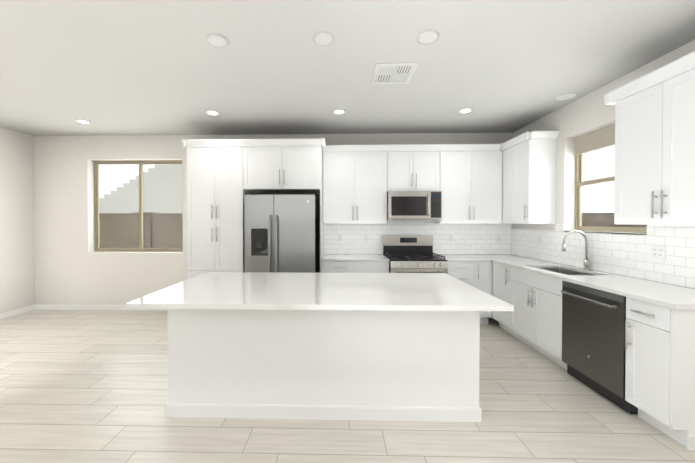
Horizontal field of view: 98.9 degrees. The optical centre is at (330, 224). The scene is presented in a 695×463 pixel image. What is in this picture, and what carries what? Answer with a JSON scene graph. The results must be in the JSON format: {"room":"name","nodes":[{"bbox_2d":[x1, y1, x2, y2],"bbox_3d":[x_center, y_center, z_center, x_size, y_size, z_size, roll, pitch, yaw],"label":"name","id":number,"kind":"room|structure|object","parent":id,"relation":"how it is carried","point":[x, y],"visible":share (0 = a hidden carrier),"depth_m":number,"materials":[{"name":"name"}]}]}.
{"room":"kitchen","nodes":[
{"label":"kitchen","id":0,"kind":"room"},
{"bbox_2d":[0,127,34,313],"bbox_3d":[-5.002,0.005,0.853,0.200,2.810,7.930,0,1,1],"label":"wall","id":1,"kind":"structure","parent":0,"point":[17,278],"depth_m":4.55,"materials":[{"name":"paint"}]},
{"bbox_2d":[0,304,34,319],"bbox_3d":[-4.895,1.369,0.873,0.013,0.082,7.909,0,1,1],"label":"baseboard","id":2,"kind":"structure","parent":1,"relation":"attached to","point":[16,312],"depth_m":4.54,"materials":[{"name":"white paint"}]},
{"bbox_2d":[33,133,512,304],"bbox_3d":[-0.990,-0.034,4.823,8.040,2.810,0.208,0,1,1],"label":"wall","id":3,"kind":"structure","parent":0,"point":[72,266],"depth_m":4.78,"materials":[{"name":"paint"}]},
{"bbox_2d":[35,304,166,310],"bbox_3d":[-3.389,1.331,4.788,2.816,0.082,0.013,0,1,1],"label":"baseboard","id":4,"kind":"structure","parent":3,"relation":"attached to","point":[74,307],"depth_m":4.79,"materials":[{"name":"white paint"}]},
{"bbox_2d":[94,161,182,251],"bbox_3d":[-3.146,-0.309,4.925,1.538,1.497,0.054,0,1,1],"label":"window","id":5,"kind":"structure","parent":3,"relation":"in","point":[97,213],"depth_m":4.92,"materials":[{"name":"clear glass"}]},
{"bbox_2d":[245,146,324,193],"bbox_3d":[-0.664,-0.787,4.390,1.081,0.586,0.638,0,1,1],"label":"upper cabinet","id":6,"kind":"object","parent":3,"relation":"attached to","point":[290,169],"depth_m":4.08,"materials":[{"name":"paint"}]},
{"bbox_2d":[323,152,390,222],"bbox_3d":[0.386,-0.549,4.524,1.000,1.050,0.327,0,1,1],"label":"upper cabinet","id":7,"kind":"object","parent":3,"relation":"attached to","point":[360,182],"depth_m":4.36,"materials":[{"name":"paint"}]},
{"bbox_2d":[363,235,367,241],"bbox_3d":[0.547,0.208,4.681,0.070,0.114,0.007,0,1,1],"label":"electrical outlet","id":8,"kind":"object","parent":3,"relation":"attached to","point":[365,238],"visible":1,"depth_m":4.68,"materials":[{"name":"white plastic"}]},
{"bbox_2d":[391,152,442,191],"bbox_3d":[1.209,-0.786,4.503,0.766,0.576,0.327,0,1,1],"label":"upper cabinet","id":9,"kind":"object","parent":3,"relation":"attached to","point":[410,171],"depth_m":4.34,"materials":[{"name":"paint"}]},
{"bbox_2d":[387,191,441,220],"bbox_3d":[1.206,-0.273,4.433,0.756,0.424,0.458,0,1,1],"label":"microwave","id":10,"kind":"object","parent":9,"relation":"attached to","point":[414,205],"visible":0.98,"depth_m":4.24,"materials":[{"name":"silver metal"}]},
{"bbox_2d":[433,148,501,222],"bbox_3d":[2.010,-0.548,4.487,0.957,1.050,0.327,0,1,1],"label":"upper cabinet","id":11,"kind":"object","parent":3,"relation":"attached to","point":[472,177],"depth_m":4.33,"materials":[{"name":"paint"}]},
{"bbox_2d":[496,235,500,241],"bbox_3d":[2.617,0.208,4.633,0.070,0.114,0.007,0,1,1],"label":"electrical outlet","id":12,"kind":"object","parent":3,"relation":"attached to","point":[498,238],"visible":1,"depth_m":4.63,"materials":[{"name":"white plastic"}]},
{"bbox_2d":[0,310,694,462],"bbox_3d":[-1.083,1.471,0.777,8.040,0.120,8.330,0,1,1],"label":"floor","id":13,"kind":"structure","parent":0,"point":[83,386],"depth_m":2.11,"materials":[{"name":"beige tile"}]},
{"bbox_2d":[185,146,255,279],"bbox_3d":[-1.595,0.148,4.421,0.780,2.456,0.638,0,1,1],"label":"tall cabinet","id":14,"kind":"object","parent":13,"relation":"on","point":[224,176],"depth_m":4.10,"materials":[{"name":"paint"}]},
{"bbox_2d":[244,193,318,272],"bbox_3d":[-0.655,0.476,4.235,0.913,1.778,0.917,0,1,1],"label":"refrigerator","id":15,"kind":"object","parent":13,"relation":"on","point":[281,233],"visible":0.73,"depth_m":3.84,"materials":[{"name":"silver metal"}]},
{"bbox_2d":[162,308,481,421],"bbox_3d":[-0.058,0.955,2.553,2.272,0.877,0.850,0,1,1],"label":"kitchen island","id":16,"kind":"object","parent":13,"relation":"on","point":[345,346],"depth_m":2.14,"materials":[{"name":"paint"}]},
{"bbox_2d":[126,272,513,311],"bbox_3d":[-0.073,0.501,2.406,2.392,0.033,1.156,0,1,1],"label":"island countertop","id":17,"kind":"structure","parent":16,"relation":"on","point":[224,291],"depth_m":2.12,"materials":[{"name":"white stone"}]},
{"bbox_2d":[322,261,388,272],"bbox_3d":[0.345,0.937,4.394,0.924,0.878,0.619,0,1,1],"label":"base cabinet","id":18,"kind":"object","parent":13,"relation":"on","point":[327,266],"depth_m":4.08,"materials":[{"name":"paint"}]},
{"bbox_2d":[322,254,490,261],"bbox_3d":[1.027,0.481,4.364,2.289,0.030,0.639,0,1,1],"label":"countertop","id":19,"kind":"structure","parent":18,"relation":"on","point":[383,258],"depth_m":4.15,"materials":[{"name":"stone"}]},
{"bbox_2d":[383,235,447,273],"bbox_3d":[1.188,0.768,4.296,0.756,1.216,0.736,0,1,1],"label":"range","id":20,"kind":"object","parent":13,"relation":"on","point":[408,253],"visible":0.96,"depth_m":4.25,"materials":[{"name":"silver metal"}]},
{"bbox_2d":[447,262,481,323],"bbox_3d":[1.797,0.937,4.361,0.444,0.878,0.618,0,1,1],"label":"base cabinet","id":21,"kind":"object","parent":13,"relation":"on","point":[477,275],"depth_m":4.05,"materials":[{"name":"paint"}]},
{"bbox_2d":[482,262,491,323],"bbox_3d":[2.079,0.937,4.354,0.237,0.878,0.618,0,1,1],"label":"base cabinet","id":22,"kind":"object","parent":13,"relation":"on","point":[486,266],"depth_m":4.05,"materials":[{"name":"paint"}]},
{"bbox_2d":[561,281,637,413],"bbox_3d":[2.419,0.951,2.466,0.655,0.862,0.594,0,1,1],"label":"dishwasher","id":23,"kind":"object","parent":13,"relation":"on","point":[593,341],"visible":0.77,"depth_m":2.40,"materials":[{"name":"black metal"}]},
{"bbox_2d":[625,297,694,449],"bbox_3d":[2.455,0.960,2.008,0.618,0.878,0.314,0,1,1],"label":"base cabinet","id":24,"kind":"object","parent":13,"relation":"on","point":[660,369],"depth_m":1.93,"materials":[{"name":"paint"}]},
{"bbox_2d":[474,255,694,308],"bbox_3d":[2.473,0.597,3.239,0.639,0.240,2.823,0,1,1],"label":"countertop","id":25,"kind":"structure","parent":24,"relation":"on","point":[667,295],"depth_m":2.51,"materials":[{"name":"stone"}]},
{"bbox_2d":[561,230,590,269],"bbox_3d":[2.632,0.265,3.181,0.298,0.422,0.093,0,1,1],"label":"faucet","id":26,"kind":"object","parent":25,"relation":"on","point":[587,262],"visible":1,"depth_m":3.19,"materials":[{"name":"silver metal"}]},
{"bbox_2d":[0,0,694,135],"bbox_3d":[-1.083,-1.459,0.749,8.040,0.120,8.330,0,1,1],"label":"ceiling","id":27,"kind":"structure","parent":0,"point":[134,67],"depth_m":2.58,"materials":[{"name":"paint"}]},
{"bbox_2d":[75,119,90,123],"bbox_3d":[-3.422,-1.427,4.106,0.176,0.006,0.176,0,1,1],"label":"recessed light","id":28,"kind":"object","parent":27,"relation":"in","point":[83,121],"visible":0.98,"depth_m":4.10,"materials":[{"name":"white plastic"}]},
{"bbox_2d":[205,110,219,115],"bbox_3d":[-1.502,-1.424,3.777,0.176,0.006,0.176,0,1,1],"label":"recessed light","id":29,"kind":"object","parent":27,"relation":"in","point":[213,112],"visible":1,"depth_m":3.76,"materials":[{"name":"white plastic"}]},
{"bbox_2d":[206,34,228,46],"bbox_3d":[-0.866,-1.407,2.274,0.162,0.010,0.162,0,1,1],"label":"ceiling disc","id":30,"kind":"object","parent":27,"relation":"attached to","point":[217,40],"visible":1,"depth_m":2.26,"materials":[{"name":"white plastic"}]},
{"bbox_2d":[313,32,333,45],"bbox_3d":[-0.058,-1.407,2.255,0.162,0.010,0.162,0,1,1],"label":"ceiling disc","id":31,"kind":"object","parent":27,"relation":"attached to","point":[323,38],"visible":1,"depth_m":2.24,"materials":[{"name":"white plastic"}]},
{"bbox_2d":[332,109,345,114],"bbox_3d":[0.102,-1.424,3.741,0.176,0.006,0.176,0,1,1],"label":"recessed light","id":32,"kind":"object","parent":27,"relation":"in","point":[338,111],"visible":1,"depth_m":3.73,"materials":[{"name":"white plastic"}]},
{"bbox_2d":[371,63,417,83],"bbox_3d":[0.584,-1.412,2.786,0.370,0.011,0.370,0,1,1],"label":"ceiling vent","id":33,"kind":"object","parent":27,"relation":"in","point":[393,73],"visible":1,"depth_m":2.76,"materials":[{"name":"white plastic"}]},
{"bbox_2d":[417,30,438,43],"bbox_3d":[0.731,-1.407,2.237,0.162,0.010,0.162,0,1,1],"label":"ceiling disc","id":34,"kind":"object","parent":27,"relation":"attached to","point":[428,37],"visible":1,"depth_m":2.22,"materials":[{"name":"white plastic"}]},
{"bbox_2d":[458,108,472,113],"bbox_3d":[1.677,-1.423,3.704,0.176,0.006,0.176,0,1,1],"label":"recessed light","id":35,"kind":"object","parent":27,"relation":"in","point":[464,110],"visible":0.98,"depth_m":3.69,"materials":[{"name":"white plastic"}]},
{"bbox_2d":[556,93,575,99],"bbox_3d":[2.601,-1.419,3.289,0.176,0.006,0.176,0,1,1],"label":"recessed light","id":36,"kind":"object","parent":27,"relation":"in","point":[566,96],"visible":0.96,"depth_m":3.28,"materials":[{"name":"white plastic"}]},
{"bbox_2d":[512,40,694,288],"bbox_3d":[2.832,0.007,0.673,0.208,2.810,7.930,0,1,1],"label":"wall","id":37,"kind":"structure","parent":0,"point":[625,253],"depth_m":3.13,"materials":[{"name":"tile"}]},
{"bbox_2d":[502,147,507,222],"bbox_3d":[2.651,-0.545,4.179,0.327,1.050,0.247,0,1,1],"label":"upper cabinet","id":38,"kind":"object","parent":37,"relation":"attached to","point":[505,153],"depth_m":4.24,"materials":[{"name":"paint"}]},
{"bbox_2d":[508,139,555,222],"bbox_3d":[2.644,-0.543,3.911,0.327,1.050,0.407,0,1,1],"label":"upper cabinet","id":39,"kind":"object","parent":37,"relation":"attached to","point":[531,163],"depth_m":3.71,"materials":[{"name":"paint"}]},
{"bbox_2d":[537,235,540,243],"bbox_3d":[2.799,0.199,4.002,0.007,0.114,0.070,0,1,1],"label":"electrical outlet","id":40,"kind":"object","parent":37,"relation":"attached to","point":[538,239],"visible":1,"depth_m":4.00,"materials":[{"name":"white plastic"}]},
{"bbox_2d":[573,124,646,232],"bbox_3d":[2.923,-0.479,3.082,0.094,1.099,0.954,0,1,1],"label":"east window","id":41,"kind":"structure","parent":37,"relation":"in","point":[598,139],"depth_m":3.33,"materials":[{"name":"beige plastic"}]},
{"bbox_2d":[612,67,694,224],"bbox_3d":[2.605,-0.526,2.186,0.327,1.050,0.755,0,1,1],"label":"upper cabinet","id":42,"kind":"object","parent":37,"relation":"attached to","point":[654,155],"depth_m":2.22,"materials":[{"name":"paint"}]},
{"bbox_2d":[651,245,665,259],"bbox_3d":[2.765,0.231,2.512,0.007,0.114,0.116,0,1,1],"label":"electrical outlet","id":43,"kind":"object","parent":37,"relation":"attached to","point":[658,252],"visible":1,"depth_m":2.51,"materials":[{"name":"white plastic"}]},
{"label":"outside","id":44,"kind":"structure","parent":0,"visible":0},
{"bbox_3d":[0.024,1.582,4.989,60.000,0.175,50.000,0,1,1],"label":"ground","id":45,"kind":"structure","parent":44,"visible":0},
{"bbox_2d":[99,164,181,212],"bbox_3d":[3.084,-0.465,5.164,23.510,3.905,22.930,0,1,1],"label":"house","id":46,"kind":"structure","parent":45,"relation":"on","point":[135,198],"depth_m":10.84,"materials":[{"name":"paint"}]},
{"bbox_2d":[99,212,646,247],"bbox_3d":[-2.567,0.640,0.828,19.010,1.780,13.580,0,1,1],"label":"fence","id":47,"kind":"object","parent":45,"relation":"on","point":[134,233],"depth_m":7.40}
]}

